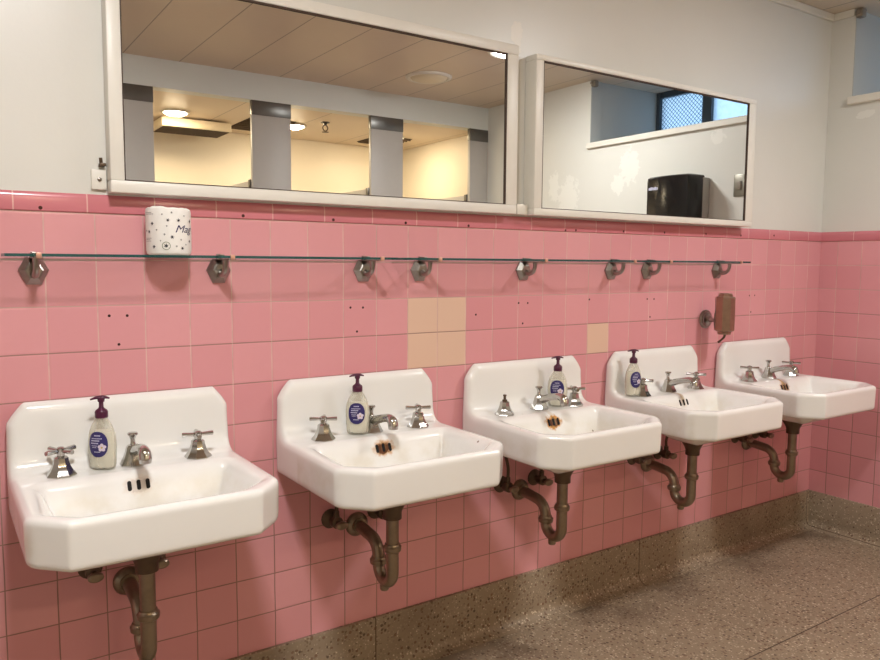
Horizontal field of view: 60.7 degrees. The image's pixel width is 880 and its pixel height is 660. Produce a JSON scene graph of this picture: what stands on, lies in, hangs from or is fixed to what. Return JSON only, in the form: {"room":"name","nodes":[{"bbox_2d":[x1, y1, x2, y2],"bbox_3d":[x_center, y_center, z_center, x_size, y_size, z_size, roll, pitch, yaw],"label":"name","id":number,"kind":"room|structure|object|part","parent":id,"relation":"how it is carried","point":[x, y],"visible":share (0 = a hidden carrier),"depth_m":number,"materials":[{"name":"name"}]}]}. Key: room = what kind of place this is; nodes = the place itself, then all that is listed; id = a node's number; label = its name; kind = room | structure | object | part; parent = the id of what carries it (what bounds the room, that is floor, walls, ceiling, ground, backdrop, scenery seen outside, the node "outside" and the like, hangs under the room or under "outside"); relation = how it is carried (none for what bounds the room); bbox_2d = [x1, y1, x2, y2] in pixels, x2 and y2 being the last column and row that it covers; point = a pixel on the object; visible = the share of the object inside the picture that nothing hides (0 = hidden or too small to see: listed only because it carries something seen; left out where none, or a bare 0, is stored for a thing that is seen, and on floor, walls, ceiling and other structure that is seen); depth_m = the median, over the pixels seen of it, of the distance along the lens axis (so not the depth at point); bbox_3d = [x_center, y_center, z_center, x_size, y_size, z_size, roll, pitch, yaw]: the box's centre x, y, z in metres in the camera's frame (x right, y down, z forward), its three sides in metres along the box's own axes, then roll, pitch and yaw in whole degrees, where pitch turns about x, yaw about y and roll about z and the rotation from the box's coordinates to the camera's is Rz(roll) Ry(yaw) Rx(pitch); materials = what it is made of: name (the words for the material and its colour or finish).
{"room":"public restroom","nodes":[
{"label":"public restroom","id":0,"kind":"room"},
{"bbox_2d":[0,0,831,659],"bbox_3d":[-0.195,-0.183,2.390,5.141,2.563,0.100,-3,6,-34],"label":"wall","id":1,"kind":"structure","parent":0,"point":[94,326],"depth_m":2.36,"materials":[{"name":"pink tile"}]},
{"bbox_2d":[18,252,48,284],"bbox_3d":[-0.940,-0.144,1.751,0.066,0.078,0.126,-3,6,-34],"label":"shelf bracket","id":2,"kind":"object","parent":1,"relation":"attached to","point":[33,270],"visible":0.96,"depth_m":1.78,"materials":[{"name":"silver metal"}]},
{"bbox_3d":[-0.951,-0.145,1.768,0.021,0.049,0.063,-3,6,-34],"label":"arm","id":3,"kind":"part","parent":2,"relation":"part of","materials":[{"name":"silver metal"}]},
{"bbox_2d":[1,253,397,259],"bbox_3d":[-0.573,-0.193,1.991,1.014,0.006,0.108,-3,6,-34],"label":"glass shelf","id":4,"kind":"object","parent":2,"relation":"on","point":[2,254],"visible":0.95,"depth_m":1.89,"materials":[{"name":"clear glass"}]},
{"bbox_2d":[145,206,191,254],"bbox_3d":[-0.689,-0.251,1.909,0.110,0.121,0.110,-3,6,-34],"label":"toilet roll","id":5,"kind":"object","parent":4,"relation":"on","point":[168,230],"visible":0.98,"depth_m":1.86,"materials":[{"name":"paper"}]},
{"bbox_2d":[91,169,106,189],"bbox_3d":[-0.845,-0.372,1.862,0.035,0.049,0.012,-3,6,-34],"label":"cover plate","id":6,"kind":"object","parent":1,"relation":"attached to","point":[98,177],"visible":1,"depth_m":1.86,"materials":[{"name":"beige paint"}]},
{"bbox_2d":[98,158,105,166],"bbox_3d":[-0.835,-0.414,1.857,0.016,0.021,0.025,-3,6,-34],"label":"hook","id":7,"kind":"object","parent":1,"relation":"attached to","point":[101,164],"visible":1,"depth_m":1.85,"materials":[{"name":"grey metal"}]},
{"bbox_2d":[6,386,278,659],"bbox_3d":[-0.690,0.502,1.773,0.533,0.646,0.469,-3,6,-34],"label":"washbasin","id":8,"kind":"object","parent":1,"relation":"attached to","point":[177,482],"visible":0.98,"depth_m":1.78,"materials":[{"name":"white ceramic"}]},
{"bbox_2d":[44,445,76,478],"bbox_3d":[-0.893,0.309,1.774,0.072,0.070,0.072,-3,6,-34],"label":"tap","id":9,"kind":"object","parent":8,"relation":"on","point":[61,467],"depth_m":1.76,"materials":[{"name":"silver metal"}]},
{"bbox_3d":[-0.852,0.612,1.862,0.038,0.024,0.017,-3,6,-34],"label":"valve handle","id":10,"kind":"part","parent":8,"relation":"part of","materials":[{"name":"brown metal"}]},
{"bbox_2d":[88,395,116,468],"bbox_3d":[-0.821,0.247,1.827,0.070,0.178,0.043,1,5,8],"label":"soap bottle","id":11,"kind":"object","parent":8,"relation":"on","point":[102,443],"visible":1,"depth_m":1.82,"materials":[{"name":"beige plastic"}]},
{"bbox_2d":[91,435,101,452],"bbox_3d":[-0.827,0.274,1.810,0.028,0.042,0.002,1,5,9],"label":"print","id":12,"kind":"object","parent":11,"relation":"attached to","point":[96,440],"depth_m":1.81},
{"bbox_2d":[98,444,105,450],"bbox_3d":[-0.813,0.282,1.809,0.020,0.019,0.004,1,5,8],"label":"flower","id":13,"kind":"object","parent":11,"relation":"on","point":[101,445],"depth_m":1.81,"materials":[{"name":"white paper"}]},
{"bbox_2d":[120,431,151,467],"bbox_3d":[-0.733,0.299,1.829,0.062,0.082,0.171,-3,6,-34],"label":"faucet","id":14,"kind":"object","parent":8,"relation":"on","point":[135,455],"depth_m":1.85,"materials":[{"name":"silver metal"}]},
{"bbox_2d":[6,386,278,571],"bbox_3d":[-0.688,0.340,1.758,0.533,0.322,0.468,-3,6,-34],"label":"basin","id":15,"kind":"object","parent":8,"relation":"in","point":[177,482],"depth_m":1.78,"materials":[{"name":"white ceramic"}]},
{"bbox_3d":[-0.721,0.605,1.950,0.038,0.024,0.017,-3,6,-34],"label":"valve handle","id":16,"kind":"part","parent":8,"relation":"part of","materials":[{"name":"brown metal"}]},
{"bbox_2d":[182,429,213,459],"bbox_3d":[-0.628,0.295,1.952,0.079,0.070,0.079,-3,6,-34],"label":"tap","id":17,"kind":"object","parent":8,"relation":"on","point":[198,449],"depth_m":1.94,"materials":[{"name":"silver metal"}]},
{"bbox_2d":[206,254,235,282],"bbox_3d":[-0.570,-0.163,2.000,0.066,0.078,0.126,-3,6,-34],"label":"shelf bracket","id":18,"kind":"object","parent":1,"relation":"attached to","point":[218,270],"visible":0.99,"depth_m":2.03,"materials":[{"name":"silver metal"}]},
{"bbox_3d":[-0.599,-0.161,2.043,0.066,0.065,0.021,-3,6,-34],"label":"wall plate","id":19,"kind":"part","parent":18,"relation":"part of","materials":[{"name":"silver metal"}]},
{"bbox_3d":[-0.582,-0.165,2.017,0.021,0.049,0.063,-3,6,-34],"label":"arm","id":20,"kind":"part","parent":18,"relation":"part of","materials":[{"name":"silver metal"}]},
{"bbox_2d":[101,0,518,214],"bbox_3d":[-0.283,-0.645,2.195,1.287,0.558,0.049,-3,6,-34],"label":"wall mirror","id":21,"kind":"object","parent":1,"relation":"attached to","point":[278,101],"visible":1,"depth_m":2.11,"materials":[{"name":"mirror"}]},
{"bbox_2d":[353,256,384,281],"bbox_3d":[-0.201,-0.183,2.248,0.066,0.078,0.126,-3,6,-34],"label":"shelf bracket","id":22,"kind":"object","parent":1,"relation":"attached to","point":[363,269],"visible":0.94,"depth_m":2.28,"materials":[{"name":"silver metal"}]},
{"bbox_3d":[-0.231,-0.180,2.292,0.066,0.065,0.021,-3,6,-34],"label":"wall plate","id":23,"kind":"part","parent":22,"relation":"part of","materials":[{"name":"silver metal"}]},
{"bbox_3d":[-0.213,-0.184,2.265,0.021,0.049,0.063,-3,6,-34],"label":"arm","id":24,"kind":"part","parent":22,"relation":"part of","materials":[{"name":"silver metal"}]},
{"bbox_2d":[276,368,502,590],"bbox_3d":[-0.129,0.461,2.149,0.533,0.624,0.469,-3,6,-34],"label":"washbasin","id":25,"kind":"object","parent":1,"relation":"attached to","point":[406,456],"visible":0.98,"depth_m":2.16,"materials":[{"name":"white ceramic"}]},
{"bbox_2d":[309,414,336,441],"bbox_3d":[-0.333,0.279,2.151,0.074,0.070,0.074,-3,6,-34],"label":"tap","id":26,"kind":"object","parent":25,"relation":"on","point":[323,433],"depth_m":2.14,"materials":[{"name":"silver metal"}]},
{"bbox_3d":[-0.292,0.583,2.239,0.038,0.024,0.017,-3,6,-34],"label":"valve handle","id":27,"kind":"part","parent":25,"relation":"part of","materials":[{"name":"brown metal"}]},
{"bbox_2d":[346,373,368,433],"bbox_3d":[-0.243,0.216,2.217,0.070,0.178,0.043,1,5,3],"label":"soap bottle","id":28,"kind":"object","parent":25,"relation":"on","point":[357,412],"visible":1,"depth_m":2.21,"materials":[{"name":"beige plastic"}]},
{"bbox_2d":[365,405,397,433],"bbox_3d":[-0.173,0.270,2.206,0.062,0.082,0.171,-3,6,-34],"label":"faucet","id":29,"kind":"object","parent":25,"relation":"on","point":[374,421],"depth_m":2.22,"materials":[{"name":"silver metal"}]},
{"bbox_2d":[276,368,502,511],"bbox_3d":[-0.128,0.311,2.135,0.533,0.322,0.468,-3,6,-34],"label":"basin","id":30,"kind":"object","parent":25,"relation":"in","point":[406,456],"depth_m":2.15,"materials":[{"name":"white ceramic"}]},
{"bbox_2d":[405,403,430,428],"bbox_3d":[-0.068,0.265,2.329,0.075,0.070,0.075,-3,6,-34],"label":"tap","id":31,"kind":"object","parent":25,"relation":"on","point":[417,420],"depth_m":2.32,"materials":[{"name":"silver metal"}]},
{"bbox_2d":[0,190,821,241],"bbox_3d":[-0.206,-0.348,2.304,5.041,0.049,0.007,-3,6,-34],"label":"trim","id":32,"kind":"structure","parent":1,"relation":"attached to","point":[9,199],"depth_m":2.26,"materials":[{"name":"pink tile"}]},
{"bbox_2d":[410,256,441,280],"bbox_3d":[-0.032,-0.192,2.362,0.066,0.078,0.126,-3,6,-34],"label":"shelf bracket","id":33,"kind":"object","parent":1,"relation":"attached to","point":[419,270],"visible":0.96,"depth_m":2.39,"materials":[{"name":"silver metal"}]},
{"bbox_3d":[-0.061,-0.189,2.405,0.066,0.065,0.021,-3,6,-34],"label":"wall plate","id":34,"kind":"part","parent":33,"relation":"part of","materials":[{"name":"silver metal"}]},
{"bbox_3d":[-0.044,-0.193,2.379,0.021,0.049,0.063,-3,6,-34],"label":"arm","id":35,"kind":"part","parent":33,"relation":"part of","materials":[{"name":"silver metal"}]},
{"bbox_2d":[227,489,810,659],"bbox_3d":[-0.199,1.018,2.402,5.041,0.189,0.060,-3,6,-34],"label":"baseboard","id":36,"kind":"structure","parent":1,"relation":"attached to","point":[437,628],"depth_m":2.81,"materials":[{"name":"stone"}]},
{"bbox_2d":[511,204,527,214],"bbox_3d":[0.275,-0.417,2.605,0.049,0.036,0.033,-3,6,-34],"label":"block","id":37,"kind":"object","parent":1,"relation":"attached to","point":[522,209],"visible":0.84,"depth_m":2.59,"materials":[{"name":"white plastic"}]},
{"bbox_2d":[516,258,547,279],"bbox_3d":[0.327,-0.211,2.604,0.066,0.078,0.126,-3,6,-34],"label":"shelf bracket","id":38,"kind":"object","parent":1,"relation":"attached to","point":[523,270],"visible":0.99,"depth_m":2.63,"materials":[{"name":"silver metal"}]},
{"bbox_3d":[0.298,-0.208,2.648,0.066,0.065,0.021,-3,6,-34],"label":"wall plate","id":39,"kind":"part","parent":38,"relation":"part of","materials":[{"name":"silver metal"}]},
{"bbox_2d":[398,258,652,261],"bbox_3d":[0.330,-0.241,2.599,1.090,0.006,0.108,-3,6,-34],"label":"glass shelf","id":40,"kind":"object","parent":38,"relation":"on","point":[457,259],"visible":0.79,"depth_m":2.49,"materials":[{"name":"clear glass"}]},
{"bbox_3d":[0.316,-0.212,2.621,0.021,0.049,0.063,-3,6,-34],"label":"arm","id":41,"kind":"part","parent":38,"relation":"part of","materials":[{"name":"silver metal"}]},
{"bbox_2d":[463,355,661,544],"bbox_3d":[0.421,0.432,2.519,0.533,0.624,0.469,-3,6,-34],"label":"washbasin","id":42,"kind":"object","parent":1,"relation":"attached to","point":[505,402],"visible":0.97,"depth_m":2.53,"materials":[{"name":"white ceramic"}]},
{"bbox_2d":[495,394,513,416],"bbox_3d":[0.217,0.251,2.521,0.064,0.069,0.064,-3,6,-34],"label":"tap","id":43,"kind":"object","parent":42,"relation":"on","point":[504,409],"depth_m":2.51,"materials":[{"name":"silver metal"}]},
{"bbox_3d":[0.258,0.553,2.610,0.038,0.024,0.017,-3,6,-34],"label":"valve handle","id":44,"kind":"part","parent":42,"relation":"part of","materials":[{"name":"brown metal"}]},
{"bbox_3d":[0.389,0.546,2.698,0.038,0.024,0.017,-3,6,-34],"label":"valve handle","id":45,"kind":"part","parent":42,"relation":"part of","materials":[{"name":"brown metal"}]},
{"bbox_2d":[530,386,568,410],"bbox_3d":[0.377,0.240,2.576,0.062,0.082,0.171,-3,6,-34],"label":"faucet","id":46,"kind":"object","parent":42,"relation":"on","point":[538,401],"depth_m":2.60,"materials":[{"name":"silver metal"}]},
{"bbox_2d":[548,356,566,405],"bbox_3d":[0.417,0.180,2.666,0.070,0.178,0.043,2,5,13],"label":"soap bottle","id":47,"kind":"object","parent":42,"relation":"on","point":[554,385],"visible":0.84,"depth_m":2.65,"materials":[{"name":"beige plastic"}]},
{"bbox_2d":[463,355,661,473],"bbox_3d":[0.422,0.281,2.506,0.533,0.322,0.468,-3,6,-34],"label":"basin","id":48,"kind":"object","parent":42,"relation":"in","point":[505,402],"depth_m":2.52,"materials":[{"name":"white ceramic"}]},
{"bbox_2d":[567,385,584,406],"bbox_3d":[0.482,0.236,2.700,0.075,0.070,0.075,-3,6,-34],"label":"tap","id":49,"kind":"object","parent":42,"relation":"on","point":[574,400],"depth_m":2.69,"materials":[{"name":"silver metal"}]},
{"bbox_2d":[605,259,636,278],"bbox_3d":[0.693,-0.230,2.850,0.066,0.078,0.126,-3,6,-34],"label":"shelf bracket","id":50,"kind":"object","parent":1,"relation":"attached to","point":[611,271],"visible":0.97,"depth_m":2.88,"materials":[{"name":"silver metal"}]},
{"bbox_3d":[0.663,-0.228,2.894,0.066,0.065,0.021,-3,6,-34],"label":"wall plate","id":51,"kind":"part","parent":50,"relation":"part of","materials":[{"name":"silver metal"}]},
{"bbox_3d":[0.681,-0.232,2.867,0.021,0.049,0.063,-3,6,-34],"label":"arm","id":52,"kind":"part","parent":50,"relation":"part of","materials":[{"name":"silver metal"}]},
{"bbox_2d":[524,53,756,226],"bbox_3d":[0.829,-0.696,2.938,1.255,0.542,0.059,-3,6,-34],"label":"wall mirror","id":53,"kind":"object","parent":1,"relation":"attached to","point":[601,143],"visible":0.95,"depth_m":2.84,"materials":[{"name":"mirror"}]},
{"bbox_2d":[641,259,672,278],"bbox_3d":[0.863,-0.239,2.965,0.066,0.078,0.126,-3,6,-34],"label":"shelf bracket","id":54,"kind":"object","parent":1,"relation":"attached to","point":[647,271],"visible":0.94,"depth_m":2.99,"materials":[{"name":"silver metal"}]},
{"bbox_3d":[0.833,-0.237,3.008,0.066,0.065,0.021,-3,6,-34],"label":"wall plate","id":55,"kind":"part","parent":54,"relation":"part of","materials":[{"name":"silver metal"}]},
{"bbox_3d":[0.851,-0.241,2.982,0.021,0.049,0.063,-3,6,-34],"label":"arm","id":56,"kind":"part","parent":54,"relation":"part of","materials":[{"name":"silver metal"}]},
{"bbox_2d":[653,260,750,262],"bbox_3d":[1.046,-0.279,3.082,0.606,0.006,0.108,-3,6,-34],"label":"glass shelf","id":57,"kind":"object","parent":54,"relation":"on","point":[653,260],"visible":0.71,"depth_m":3.04,"materials":[{"name":"clear glass"}]},
{"bbox_2d":[605,345,782,509],"bbox_3d":[0.987,0.402,2.901,0.533,0.624,0.469,-3,6,-34],"label":"washbasin","id":58,"kind":"object","parent":1,"relation":"attached to","point":[692,413],"visible":0.88,"depth_m":2.91,"materials":[{"name":"white ceramic"}]},
{"bbox_2d":[625,349,640,395],"bbox_3d":[0.742,0.162,2.887,0.070,0.178,0.043,-2,6,-23],"label":"soap bottle","id":59,"kind":"object","parent":58,"relation":"on","point":[632,378],"visible":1,"depth_m":2.87,"materials":[{"name":"beige plastic"}]},
{"bbox_2d":[637,378,653,396],"bbox_3d":[0.783,0.220,2.902,0.066,0.070,0.066,-3,6,-34],"label":"tap","id":60,"kind":"object","parent":58,"relation":"on","point":[643,392],"depth_m":2.89,"materials":[{"name":"silver metal"}]},
{"bbox_3d":[0.824,0.523,2.991,0.038,0.024,0.017,-3,6,-34],"label":"valve handle","id":61,"kind":"part","parent":58,"relation":"part of","materials":[{"name":"metal"}]},
{"bbox_3d":[0.955,0.516,3.079,0.038,0.024,0.017,-3,6,-34],"label":"valve handle","id":62,"kind":"part","parent":58,"relation":"part of","materials":[{"name":"brown metal"}]},
{"bbox_2d":[660,371,698,392],"bbox_3d":[0.943,0.210,2.958,0.062,0.082,0.171,-3,6,-34],"label":"faucet","id":63,"kind":"object","parent":58,"relation":"on","point":[667,385],"depth_m":2.98,"materials":[{"name":"silver metal"}]},
{"bbox_2d":[605,345,782,444],"bbox_3d":[0.988,0.251,2.887,0.533,0.322,0.468,-3,6,-34],"label":"basin","id":64,"kind":"object","parent":58,"relation":"in","point":[689,411],"depth_m":2.90,"materials":[{"name":"white ceramic"}]},
{"bbox_2d":[686,371,705,389],"bbox_3d":[1.048,0.206,3.081,0.070,0.070,0.070,-3,6,-34],"label":"tap","id":65,"kind":"object","parent":58,"relation":"on","point":[688,386],"depth_m":3.07,"materials":[{"name":"silver metal"}]},
{"bbox_2d":[699,293,735,342],"bbox_3d":[1.181,-0.051,3.189,0.088,0.214,0.141,-3,6,-34],"label":"soap dispenser","id":66,"kind":"object","parent":1,"relation":"attached to","point":[724,315],"visible":1,"depth_m":3.13,"materials":[{"name":"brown metal"}]},
{"bbox_2d":[714,293,735,334],"bbox_3d":[1.195,-0.068,3.156,0.076,0.174,0.076,-3,6,-34],"label":"canister","id":67,"kind":"object","parent":66,"relation":"on","point":[724,315],"depth_m":3.13,"materials":[{"name":"orange metal"}]},
{"bbox_2d":[711,260,742,277],"bbox_3d":[1.235,-0.259,3.215,0.066,0.078,0.126,-3,6,-34],"label":"shelf bracket","id":68,"kind":"object","parent":1,"relation":"attached to","point":[717,271],"visible":0.96,"depth_m":3.24,"materials":[{"name":"silver metal"}]},
{"bbox_3d":[1.205,-0.257,3.259,0.066,0.065,0.021,-3,6,-34],"label":"wall plate","id":69,"kind":"part","parent":68,"relation":"part of","materials":[{"name":"silver metal"}]},
{"bbox_3d":[1.223,-0.261,3.232,0.021,0.049,0.063,-3,6,-34],"label":"arm","id":70,"kind":"part","parent":68,"relation":"part of","materials":[{"name":"silver metal"}]},
{"bbox_2d":[715,337,875,482],"bbox_3d":[1.555,0.371,3.284,0.533,0.624,0.469,-3,6,-34],"label":"washbasin","id":71,"kind":"object","parent":1,"relation":"attached to","point":[764,367],"visible":0.91,"depth_m":3.30,"materials":[{"name":"white ceramic"}]},
{"bbox_2d":[740,365,758,381],"bbox_3d":[1.351,0.190,3.285,0.070,0.070,0.070,-3,6,-34],"label":"tap","id":72,"kind":"object","parent":71,"relation":"on","point":[748,376],"depth_m":3.27,"materials":[{"name":"silver metal"}]},
{"bbox_3d":[1.392,0.493,3.374,0.038,0.024,0.017,-3,6,-34],"label":"valve handle","id":73,"kind":"part","parent":71,"relation":"part of","materials":[{"name":"brown metal"}]},
{"bbox_2d":[761,360,798,378],"bbox_3d":[1.512,0.180,3.341,0.062,0.082,0.171,-3,6,-34],"label":"faucet","id":74,"kind":"object","parent":71,"relation":"on","point":[768,372],"depth_m":3.36,"materials":[{"name":"silver metal"}]},
{"bbox_2d":[782,360,800,376],"bbox_3d":[1.616,0.175,3.464,0.074,0.070,0.074,-3,6,-34],"label":"tap","id":75,"kind":"object","parent":71,"relation":"on","point":[786,373],"depth_m":3.45,"materials":[{"name":"silver metal"}]},
{"bbox_2d":[715,337,875,423],"bbox_3d":[1.556,0.221,3.270,0.533,0.322,0.468,-3,6,-34],"label":"basin","id":76,"kind":"object","parent":71,"relation":"in","point":[764,367],"depth_m":3.29,"materials":[{"name":"white ceramic"}]},
{"bbox_2d":[769,0,834,21],"bbox_3d":[-0.196,-1.385,2.206,5.040,0.033,0.016,-3,6,-34],"label":"trim","id":77,"kind":"structure","parent":1,"relation":"attached to","point":[793,4],"depth_m":3.47,"materials":[{"name":"beige wood"}]},
{"bbox_2d":[437,529,879,659],"bbox_3d":[0.925,1.307,0.755,5.241,0.100,4.280,-3,6,-34],"label":"floor","id":78,"kind":"structure","parent":0,"point":[811,594],"depth_m":2.82,"materials":[{"name":"stone"}]},
{"bbox_2d":[796,0,879,16],"bbox_3d":[0.891,-1.362,1.265,5.790,0.100,2.790,-3,6,-34],"label":"ceiling","id":79,"kind":"structure","parent":0,"point":[831,6],"depth_m":3.48,"materials":[{"name":"beige paint"}]},
{"bbox_2d":[809,16,879,507],"bbox_3d":[3.064,-0.133,2.072,0.100,2.563,4.080,-3,6,-34],"label":"wall","id":80,"kind":"structure","parent":0,"point":[845,450],"depth_m":3.60,"materials":[{"name":"pink tile"}]},
{"bbox_2d":[808,490,879,549],"bbox_3d":[2.629,1.013,2.665,0.060,0.189,2.789,-3,6,-34],"label":"baseboard","id":81,"kind":"structure","parent":80,"relation":"attached to","point":[856,522],"depth_m":3.66,"materials":[{"name":"stone"}]},
{"bbox_2d":[835,9,855,20],"bbox_3d":[1.919,-1.492,3.563,0.014,0.033,0.095,-3,6,-34],"label":"trim","id":82,"kind":"structure","parent":80,"relation":"attached to","point":[850,13],"depth_m":3.56,"materials":[{"name":"beige wood"}]},
{"bbox_2d":[821,231,879,241],"bbox_3d":[2.662,-0.352,2.560,0.007,0.049,2.789,-3,6,-34],"label":"trim","id":83,"kind":"structure","parent":80,"relation":"attached to","point":[850,235],"depth_m":3.58,"materials":[{"name":"pink tile"}]},
{"bbox_2d":[852,12,879,95],"bbox_3d":[2.708,-1.216,3.099,0.747,0.591,1.796,-3,6,-34],"label":"window","id":84,"kind":"structure","parent":0,"point":[866,69],"depth_m":3.61,"materials":[{"name":"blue glass"}]},
{"bbox_2d":[856,7,866,18],"bbox_3d":[1.964,-1.483,3.515,0.056,0.040,0.034,-3,6,-34],"label":"rod bracket","id":85,"kind":"object","parent":84,"relation":"attached to","point":[860,12],"visible":1,"depth_m":3.50,"materials":[{"name":"grey metal"}]},
{"bbox_2d":[847,91,879,104],"bbox_3d":[2.428,-1.025,2.926,0.122,0.036,1.618,-3,6,-34],"label":"trim","id":86,"kind":"structure","parent":84,"relation":"attached to","point":[875,96],"depth_m":3.50,"materials":[{"name":"beige wood"}]}
]}

